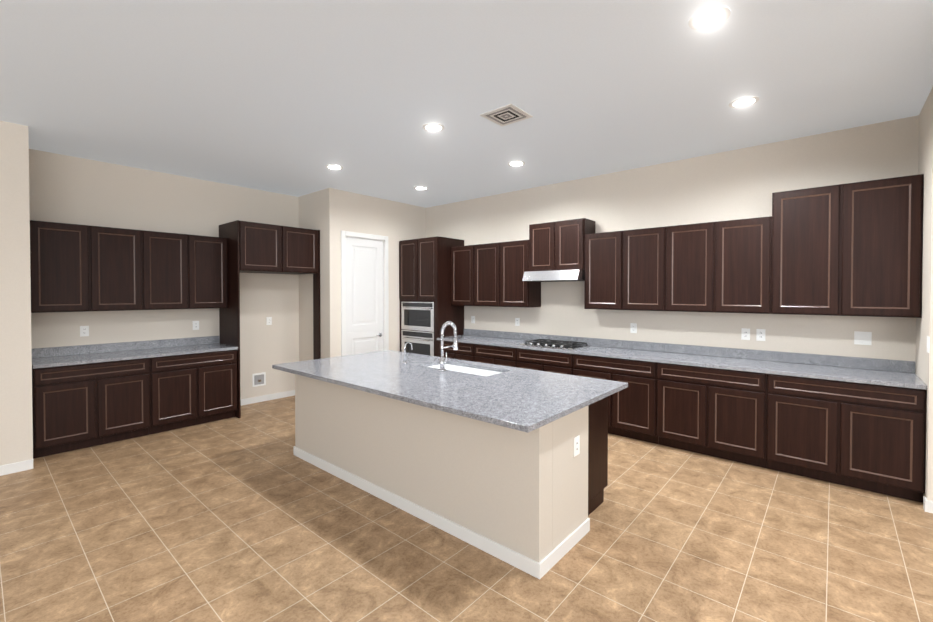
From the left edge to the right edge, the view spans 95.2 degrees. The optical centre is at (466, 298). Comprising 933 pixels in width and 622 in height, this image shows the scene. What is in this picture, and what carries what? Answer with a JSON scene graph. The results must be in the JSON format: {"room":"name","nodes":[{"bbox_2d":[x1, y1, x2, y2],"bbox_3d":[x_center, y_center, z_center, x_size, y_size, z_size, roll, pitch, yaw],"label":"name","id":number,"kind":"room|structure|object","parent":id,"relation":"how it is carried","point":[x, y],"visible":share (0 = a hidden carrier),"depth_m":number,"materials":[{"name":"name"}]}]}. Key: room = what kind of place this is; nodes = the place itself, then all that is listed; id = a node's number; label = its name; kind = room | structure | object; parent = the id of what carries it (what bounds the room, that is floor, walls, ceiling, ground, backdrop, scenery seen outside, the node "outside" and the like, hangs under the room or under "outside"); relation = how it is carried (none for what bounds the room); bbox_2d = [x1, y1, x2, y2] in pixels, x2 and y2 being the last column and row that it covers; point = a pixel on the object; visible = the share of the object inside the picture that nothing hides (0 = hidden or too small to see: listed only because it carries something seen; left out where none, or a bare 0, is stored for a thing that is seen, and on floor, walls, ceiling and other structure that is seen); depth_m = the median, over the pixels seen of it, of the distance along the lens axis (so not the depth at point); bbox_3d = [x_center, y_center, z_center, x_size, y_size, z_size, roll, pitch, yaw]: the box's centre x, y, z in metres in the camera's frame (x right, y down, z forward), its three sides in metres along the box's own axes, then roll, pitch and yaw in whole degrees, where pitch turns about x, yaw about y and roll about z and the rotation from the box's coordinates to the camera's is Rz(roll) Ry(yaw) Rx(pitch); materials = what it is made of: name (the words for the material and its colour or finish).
{"room":"kitchen","nodes":[
{"label":"kitchen","id":0,"kind":"room"},
{"bbox_2d":[0,121,35,465],"bbox_3d":[-5.481,0.019,2.175,0.120,3.100,4.550,1,1,41],"label":"wall","id":1,"kind":"structure","parent":0,"point":[17,322],"depth_m":3.79,"materials":[{"name":"paint"}]},
{"bbox_2d":[0,459,32,475],"bbox_3d":[-5.430,1.527,2.152,0.013,0.085,4.550,1,1,41],"label":"baseboard","id":2,"kind":"structure","parent":1,"relation":"attached to","point":[28,465],"depth_m":3.79,"materials":[{"name":"white wood"}]},
{"bbox_2d":[32,149,299,399],"bbox_3d":[-3.665,-0.029,5.594,0.140,3.100,3.240,1,1,41],"label":"wall","id":3,"kind":"structure","parent":0,"point":[65,189],"depth_m":5.39,"materials":[{"name":"paint"}]},
{"bbox_2d":[30,220,93,312],"bbox_3d":[-4.301,-0.323,4.486,0.337,0.920,0.458,1,1,41],"label":"upper cabinet","id":4,"kind":"object","parent":3,"relation":"attached to","point":[77,268],"depth_m":4.38,"materials":[{"name":"brown wood"}]},
{"bbox_2d":[80,326,88,336],"bbox_3d":[-4.282,0.363,4.771,0.008,0.118,0.075,1,1,41],"label":"electrical outlet","id":5,"kind":"object","parent":3,"relation":"attached to","point":[84,330],"visible":1,"depth_m":4.77,"materials":[{"name":"white plastic"}]},
{"bbox_2d":[90,226,145,310],"bbox_3d":[-4.002,-0.328,4.833,0.337,0.920,0.457,1,1,41],"label":"upper cabinet","id":6,"kind":"object","parent":3,"relation":"attached to","point":[119,254],"depth_m":4.74,"materials":[{"name":"brown wood"}]},
{"bbox_2d":[32,336,219,355],"bbox_3d":[-3.971,0.563,5.120,0.022,0.099,1.830,1,1,41],"label":"backsplash","id":7,"kind":"structure","parent":3,"relation":"attached to","point":[127,346],"depth_m":5.00,"materials":[{"name":"grey stone"}]},
{"bbox_2d":[146,231,189,309],"bbox_3d":[-3.703,-0.333,5.179,0.337,0.920,0.458,1,1,41],"label":"upper cabinet","id":8,"kind":"object","parent":3,"relation":"attached to","point":[167,254],"depth_m":5.08,"materials":[{"name":"brown wood"}]},
{"bbox_2d":[192,321,198,329],"bbox_3d":[-3.563,0.351,5.604,0.008,0.118,0.075,1,1,41],"label":"electrical outlet","id":9,"kind":"object","parent":3,"relation":"attached to","point":[195,325],"visible":1,"depth_m":5.60,"materials":[{"name":"white plastic"}]},
{"bbox_2d":[190,235,227,308],"bbox_3d":[-3.404,-0.338,5.525,0.337,0.920,0.457,1,1,41],"label":"upper cabinet","id":10,"kind":"object","parent":3,"relation":"attached to","point":[208,254],"depth_m":5.42,"materials":[{"name":"brown wood"}]},
{"bbox_2d":[252,372,265,386],"bbox_3d":[-3.027,1.183,6.223,0.026,0.190,0.190,1,1,41],"label":"outlet box","id":11,"kind":"object","parent":3,"relation":"attached to","point":[258,379],"visible":1,"depth_m":6.22,"materials":[{"name":"white plastic"}]},
{"bbox_2d":[241,390,294,405],"bbox_3d":[-3.008,1.470,6.258,0.013,0.085,1.088,1,1,41],"label":"baseboard","id":12,"kind":"structure","parent":3,"relation":"attached to","point":[246,401],"depth_m":6.31,"materials":[{"name":"white wood"}]},
{"bbox_2d":[266,317,271,324],"bbox_3d":[-2.935,0.331,6.330,0.008,0.118,0.075,1,1,41],"label":"outlet","id":13,"kind":"object","parent":3,"relation":"attached to","point":[268,320],"visible":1,"depth_m":6.33,"materials":[{"name":"white plastic"}]},
{"bbox_2d":[296,190,323,360],"bbox_3d":[-2.298,-0.041,6.482,0.750,3.100,0.130,1,1,41],"label":"wall","id":14,"kind":"structure","parent":0,"point":[309,207],"depth_m":6.46,"materials":[{"name":"paint"}]},
{"bbox_2d":[324,188,423,357],"bbox_3d":[-1.392,-0.046,6.849,0.120,3.100,1.870,1,1,41],"label":"wall","id":15,"kind":"structure","parent":0,"point":[343,210],"depth_m":6.47,"materials":[{"name":"paint"}]},
{"bbox_2d":[345,237,382,354],"bbox_3d":[-1.557,0.290,6.573,0.098,2.420,0.700,1,1,41],"label":"pantry door","id":16,"kind":"structure","parent":15,"relation":"in","point":[364,295],"depth_m":6.57,"materials":[{"name":"white wood"}]},
{"bbox_2d":[341,231,388,355],"bbox_3d":[-1.595,0.252,6.606,0.136,2.510,0.870,1,1,41],"label":"door frame","id":17,"kind":"structure","parent":15,"relation":"attached to","point":[344,234],"depth_m":6.50,"materials":[{"name":"white wood"}]},
{"bbox_2d":[0,396,932,621],"bbox_3d":[-0.203,1.632,1.241,12.000,0.100,10.000,1,1,41],"label":"floor","id":18,"kind":"structure","parent":0,"point":[248,516],"depth_m":2.67,"materials":[{"name":"tile"}]},
{"bbox_2d":[32,356,151,458],"bbox_3d":[-4.040,1.095,4.584,0.627,0.880,0.916,1,1,41],"label":"base cabinet","id":19,"kind":"object","parent":18,"relation":"on","point":[87,396],"depth_m":4.35,"materials":[{"name":"brown wood"}]},
{"bbox_2d":[32,344,235,367],"bbox_3d":[-3.739,0.632,4.921,0.635,0.034,1.830,1,1,41],"label":"countertop","id":20,"kind":"structure","parent":19,"relation":"on","point":[85,357],"depth_m":4.72,"materials":[{"name":"grey stone"}]},
{"bbox_2d":[152,348,237,433],"bbox_3d":[-3.443,1.085,5.277,0.627,0.880,0.914,1,1,41],"label":"base cabinet","id":21,"kind":"object","parent":18,"relation":"on","point":[189,388],"depth_m":5.05,"materials":[{"name":"brown wood"}]},
{"bbox_2d":[219,220,320,417],"bbox_3d":[-2.764,0.255,6.043,0.638,2.520,1.142,1,1,41],"label":"surround","id":22,"kind":"object","parent":18,"relation":"on","point":[253,247],"visible":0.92,"depth_m":5.69,"materials":[{"name":"brown wood"}]},
{"bbox_2d":[399,236,463,356],"bbox_3d":[-0.597,0.272,6.991,0.896,2.460,0.679,1,1,41],"label":"tall cabinet","id":23,"kind":"object","parent":18,"relation":"on","point":[428,310],"visible":0.71,"depth_m":6.70,"materials":[{"name":"brown wood"}]},
{"bbox_2d":[438,341,472,360],"bbox_3d":[0.033,1.068,6.493,0.721,0.880,0.627,1,1,41],"label":"base cabinet","id":24,"kind":"object","parent":18,"relation":"on","point":[465,348],"depth_m":6.19,"materials":[{"name":"brown wood"}]},
{"bbox_2d":[293,374,620,578],"bbox_3d":[-0.263,1.108,3.728,2.796,0.880,1.182,1,1,41],"label":"kitchen island","id":25,"kind":"object","parent":18,"relation":"on","point":[479,455],"depth_m":2.83,"materials":[{"name":"paint"}]},
{"bbox_2d":[272,354,599,433],"bbox_3d":[-0.476,0.653,3.452,2.860,0.034,0.890,1,1,41],"label":"island countertop","id":26,"kind":"structure","parent":25,"relation":"on","point":[525,407],"depth_m":2.99,"materials":[{"name":"grey stone"}]},
{"bbox_2d":[432,362,503,373],"bbox_3d":[-0.034,0.773,3.904,0.864,0.244,0.394,1,1,41],"label":"sink","id":27,"kind":"object","parent":26,"relation":"in","point":[450,365],"depth_m":4.09,"materials":[{"name":"white ceramic"}]},
{"bbox_2d":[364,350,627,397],"bbox_3d":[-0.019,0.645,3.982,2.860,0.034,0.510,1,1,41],"label":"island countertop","id":28,"kind":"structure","parent":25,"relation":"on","point":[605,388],"depth_m":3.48,"materials":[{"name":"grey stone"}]},
{"bbox_2d":[403,342,412,364],"bbox_3d":[-0.561,0.521,4.086,0.032,0.211,0.112,1,1,41],"label":"water tap","id":29,"kind":"object","parent":28,"relation":"on","point":[404,362],"visible":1,"depth_m":4.05,"materials":[{"name":"silver metal"}]},
{"bbox_2d":[439,321,457,371],"bbox_3d":[-0.143,0.415,3.774,0.103,0.431,0.231,1,1,41],"label":"faucet","id":30,"kind":"object","parent":28,"relation":"on","point":[443,361],"visible":1,"depth_m":3.72,"materials":[{"name":"silver metal"}]},
{"bbox_2d":[573,435,579,456],"bbox_3d":[0.705,0.941,2.720,0.008,0.118,0.075,1,1,41],"label":"outlet","id":31,"kind":"object","parent":25,"relation":"attached to","point":[576,445],"visible":1,"depth_m":2.71,"materials":[{"name":"white plastic"}]},
{"bbox_2d":[473,341,512,366],"bbox_3d":[0.578,1.075,6.023,0.718,0.880,0.627,1,1,41],"label":"base cabinet","id":32,"kind":"object","parent":18,"relation":"on","point":[502,355],"depth_m":5.79,"materials":[{"name":"brown wood"}]},
{"bbox_2d":[513,345,568,374],"bbox_3d":[1.153,1.082,5.527,0.800,0.880,0.627,1,1,41],"label":"base cabinet","id":33,"kind":"object","parent":18,"relation":"on","point":[548,360],"depth_m":5.30,"materials":[{"name":"brown wood"}]},
{"bbox_2d":[569,353,652,442],"bbox_3d":[1.812,1.090,4.958,0.942,0.880,0.627,1,1,41],"label":"base cabinet","id":34,"kind":"object","parent":18,"relation":"on","point":[630,409],"depth_m":4.63,"materials":[{"name":"brown wood"}]},
{"bbox_2d":[653,361,764,467],"bbox_3d":[2.523,1.098,4.343,0.938,0.880,0.627,1,1,41],"label":"base cabinet","id":35,"kind":"object","parent":18,"relation":"on","point":[709,410],"depth_m":4.09,"materials":[{"name":"brown wood"}]},
{"bbox_2d":[765,373,926,502],"bbox_3d":[3.248,1.107,3.718,0.977,0.880,0.627,1,1,41],"label":"base cabinet","id":36,"kind":"object","parent":18,"relation":"on","point":[857,422],"depth_m":3.45,"materials":[{"name":"brown wood"}]},
{"bbox_2d":[437,333,926,388],"bbox_3d":[1.687,0.630,5.054,5.096,0.034,0.635,1,1,41],"label":"countertop","id":37,"kind":"structure","parent":36,"relation":"on","point":[882,376],"depth_m":4.12,"materials":[{"name":"grey stone"}]},
{"bbox_2d":[518,339,590,349],"bbox_3d":[1.132,0.584,5.498,0.760,0.046,0.510,1,1,41],"label":"cooktop","id":38,"kind":"object","parent":37,"relation":"in","point":[556,344],"visible":1,"depth_m":5.40,"materials":[{"name":"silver metal"}]},
{"bbox_2d":[0,0,932,207],"bbox_3d":[-0.203,-1.568,1.197,12.000,0.100,10.000,1,1,41],"label":"ceiling","id":39,"kind":"structure","parent":0,"point":[291,97],"depth_m":3.05,"materials":[{"name":"paint"}]},
{"bbox_2d":[326,164,342,169],"bbox_3d":[-1.572,-1.567,5.074,0.200,0.008,0.200,1,1,41],"label":"recessed light","id":40,"kind":"object","parent":39,"relation":"in","point":[334,167],"visible":0.98,"depth_m":5.07,"materials":[{"name":"white"}]},
{"bbox_2d":[414,186,427,189],"bbox_3d":[-0.654,-1.581,6.092,0.200,0.008,0.200,1,1,41],"label":"recessed light","id":41,"kind":"object","parent":39,"relation":"in","point":[420,188],"visible":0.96,"depth_m":6.09,"materials":[{"name":"white"}]},
{"bbox_2d":[422,123,444,131],"bbox_3d":[-0.299,-1.550,3.856,0.200,0.008,0.200,1,1,41],"label":"recessed light","id":42,"kind":"object","parent":39,"relation":"in","point":[433,127],"visible":1,"depth_m":3.84,"materials":[{"name":"white glass"}]},
{"bbox_2d":[480,104,532,126],"bbox_3d":[0.337,-1.546,3.598,0.320,0.009,0.320,1,1,41],"label":"ceiling vent","id":43,"kind":"object","parent":39,"relation":"in","point":[505,115],"visible":1,"depth_m":3.58,"materials":[{"name":"white metal"}]},
{"bbox_2d":[508,161,524,165],"bbox_3d":[0.579,-1.565,4.934,0.200,0.008,0.200,1,1,41],"label":"recessed light","id":44,"kind":"object","parent":39,"relation":"in","point":[516,163],"visible":0.98,"depth_m":4.91,"materials":[{"name":"white glass"}]},
{"bbox_2d":[688,6,730,29],"bbox_3d":[1.324,-1.529,2.324,0.200,0.008,0.200,1,1,41],"label":"recessed light","id":45,"kind":"object","parent":39,"relation":"in","point":[709,17],"visible":1,"depth_m":2.31,"materials":[{"name":"white glass"}]},
{"bbox_2d":[729,96,758,107],"bbox_3d":[2.178,-1.543,3.343,0.200,0.008,0.200,1,1,41],"label":"recessed light","id":46,"kind":"object","parent":39,"relation":"in","point":[741,102],"visible":1,"depth_m":3.33,"materials":[{"name":"white"}]},
{"bbox_2d":[424,116,915,360],"bbox_3d":[1.611,-0.029,5.631,6.260,3.100,0.150,1,1,41],"label":"wall","id":47,"kind":"structure","parent":0,"point":[716,187],"depth_m":4.71,"materials":[{"name":"paint"}]},
{"bbox_2d":[451,245,470,305],"bbox_3d":[0.036,-0.354,6.661,0.479,0.920,0.337,1,1,41],"label":"upper cabinet","id":48,"kind":"object","parent":47,"relation":"attached to","point":[460,255],"depth_m":6.55,"materials":[{"name":"brown wood"}]},
{"bbox_2d":[471,242,498,305],"bbox_3d":[0.399,-0.349,6.348,0.480,0.920,0.337,1,1,41],"label":"upper cabinet","id":49,"kind":"object","parent":47,"relation":"attached to","point":[484,257],"depth_m":6.24,"materials":[{"name":"brown wood"}]},
{"bbox_2d":[515,318,519,325],"bbox_3d":[0.749,0.342,6.275,0.075,0.118,0.008,1,1,41],"label":"electrical outlet","id":50,"kind":"object","parent":47,"relation":"attached to","point":[517,321],"visible":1,"depth_m":6.27,"materials":[{"name":"white plastic"}]},
{"bbox_2d":[499,240,540,307],"bbox_3d":[0.762,-0.345,6.034,0.479,0.920,0.337,1,1,41],"label":"upper cabinet","id":51,"kind":"object","parent":47,"relation":"attached to","point":[513,292],"depth_m":5.91,"materials":[{"name":"brown wood"}]},
{"bbox_2d":[527,222,554,270],"bbox_3d":[1.096,-0.683,5.742,0.399,0.635,0.337,1,1,41],"label":"upper cabinet","id":52,"kind":"object","parent":47,"relation":"attached to","point":[541,242],"depth_m":5.62,"materials":[{"name":"brown wood"}]},
{"bbox_2d":[522,269,584,281],"bbox_3d":[1.195,-0.295,5.556,0.790,0.131,0.497,1,1,41],"label":"range hood","id":53,"kind":"object","parent":52,"relation":"attached to","point":[556,276],"visible":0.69,"depth_m":5.35,"materials":[{"name":"silver metal"}]},
{"bbox_2d":[555,218,594,269],"bbox_3d":[1.398,-0.680,5.481,0.399,0.635,0.337,1,1,41],"label":"upper cabinet","id":54,"kind":"object","parent":47,"relation":"attached to","point":[568,233],"depth_m":5.35,"materials":[{"name":"brown wood"}]},
{"bbox_2d":[583,230,618,309],"bbox_3d":[1.728,-0.333,5.200,0.470,0.920,0.337,1,1,41],"label":"upper cabinet","id":55,"kind":"object","parent":47,"relation":"attached to","point":[600,250],"depth_m":5.08,"materials":[{"name":"brown wood"}]},
{"bbox_2d":[630,323,636,332],"bbox_3d":[2.028,0.357,5.171,0.075,0.118,0.008,1,1,41],"label":"electrical outlet","id":56,"kind":"object","parent":47,"relation":"attached to","point":[633,327],"visible":1,"depth_m":5.17,"materials":[{"name":"white plastic"}]},
{"bbox_2d":[619,227,662,310],"bbox_3d":[2.084,-0.329,4.894,0.469,0.920,0.337,1,1,41],"label":"upper cabinet","id":57,"kind":"object","parent":47,"relation":"attached to","point":[640,250],"depth_m":4.78,"materials":[{"name":"brown wood"}]},
{"bbox_2d":[663,222,710,311],"bbox_3d":[2.439,-0.325,4.587,0.470,0.920,0.337,1,1,41],"label":"upper cabinet","id":58,"kind":"object","parent":47,"relation":"attached to","point":[686,248],"depth_m":4.47,"materials":[{"name":"brown wood"}]},
{"bbox_2d":[465,329,914,372],"bbox_3d":[1.887,0.561,5.285,5.096,0.099,0.022,1,1,41],"label":"backsplash","id":59,"kind":"structure","parent":47,"relation":"attached to","point":[754,355],"depth_m":4.48,"materials":[{"name":"grey stone"}]},
{"bbox_2d":[711,214,774,313],"bbox_3d":[2.794,-0.320,4.280,0.469,0.920,0.337,1,1,41],"label":"upper cabinet","id":60,"kind":"object","parent":47,"relation":"attached to","point":[741,249],"depth_m":4.15,"materials":[{"name":"brown wood"}]},
{"bbox_2d":[741,328,749,339],"bbox_3d":[2.899,0.368,4.419,0.075,0.118,0.008,1,1,41],"label":"electrical outlet","id":61,"kind":"object","parent":47,"relation":"attached to","point":[745,333],"visible":1,"depth_m":4.42,"materials":[{"name":"white plastic"}]},
{"bbox_2d":[756,329,764,340],"bbox_3d":[2.997,0.369,4.334,0.075,0.118,0.008,1,1,41],"label":"electrical outlet","id":62,"kind":"object","parent":47,"relation":"attached to","point":[760,334],"visible":1,"depth_m":4.33,"materials":[{"name":"white plastic"}]},
{"bbox_2d":[771,185,838,315],"bbox_3d":[3.158,-0.426,3.965,0.488,1.140,0.337,1,1,41],"label":"upper cabinet","id":63,"kind":"object","parent":47,"relation":"attached to","point":[805,260],"depth_m":3.83,"materials":[{"name":"brown wood"}]},
{"bbox_2d":[854,331,871,344],"bbox_3d":[3.572,0.356,3.837,0.115,0.118,0.008,1,1,41],"label":"outlet","id":64,"kind":"object","parent":47,"relation":"attached to","point":[862,338],"visible":1,"depth_m":3.83,"materials":[{"name":"white plastic"}]},
{"bbox_2d":[839,174,923,317],"bbox_3d":[3.527,-0.422,3.646,0.488,1.140,0.337,1,1,41],"label":"upper cabinet","id":65,"kind":"object","parent":47,"relation":"attached to","point":[852,249],"depth_m":3.52,"materials":[{"name":"brown wood"}]},
{"bbox_2d":[912,87,932,500],"bbox_3d":[3.215,0.010,2.806,0.140,3.100,1.970,1,1,41],"label":"wall","id":66,"kind":"structure","parent":0,"point":[923,360],"depth_m":3.18,"materials":[{"name":"paint"}]},
{"bbox_2d":[927,336,929,352],"bbox_3d":[3.390,0.336,3.128,0.008,0.118,0.075,1,1,41],"label":"outlet","id":67,"kind":"object","parent":66,"relation":"attached to","point":[928,342],"visible":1,"depth_m":3.10,"materials":[{"name":"white plastic"}]},
{"bbox_2d":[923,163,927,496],"bbox_3d":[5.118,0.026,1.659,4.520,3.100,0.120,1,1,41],"label":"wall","id":68,"kind":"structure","parent":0,"point":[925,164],"depth_m":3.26,"materials":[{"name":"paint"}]},
{"bbox_2d":[923,497,932,512],"bbox_3d":[5.073,1.534,1.639,4.533,0.085,0.023,1,1,41],"label":"baseboard","id":69,"kind":"structure","parent":68,"relation":"attached to","point":[927,504],"depth_m":3.10,"materials":[{"name":"white wood"}]}
]}

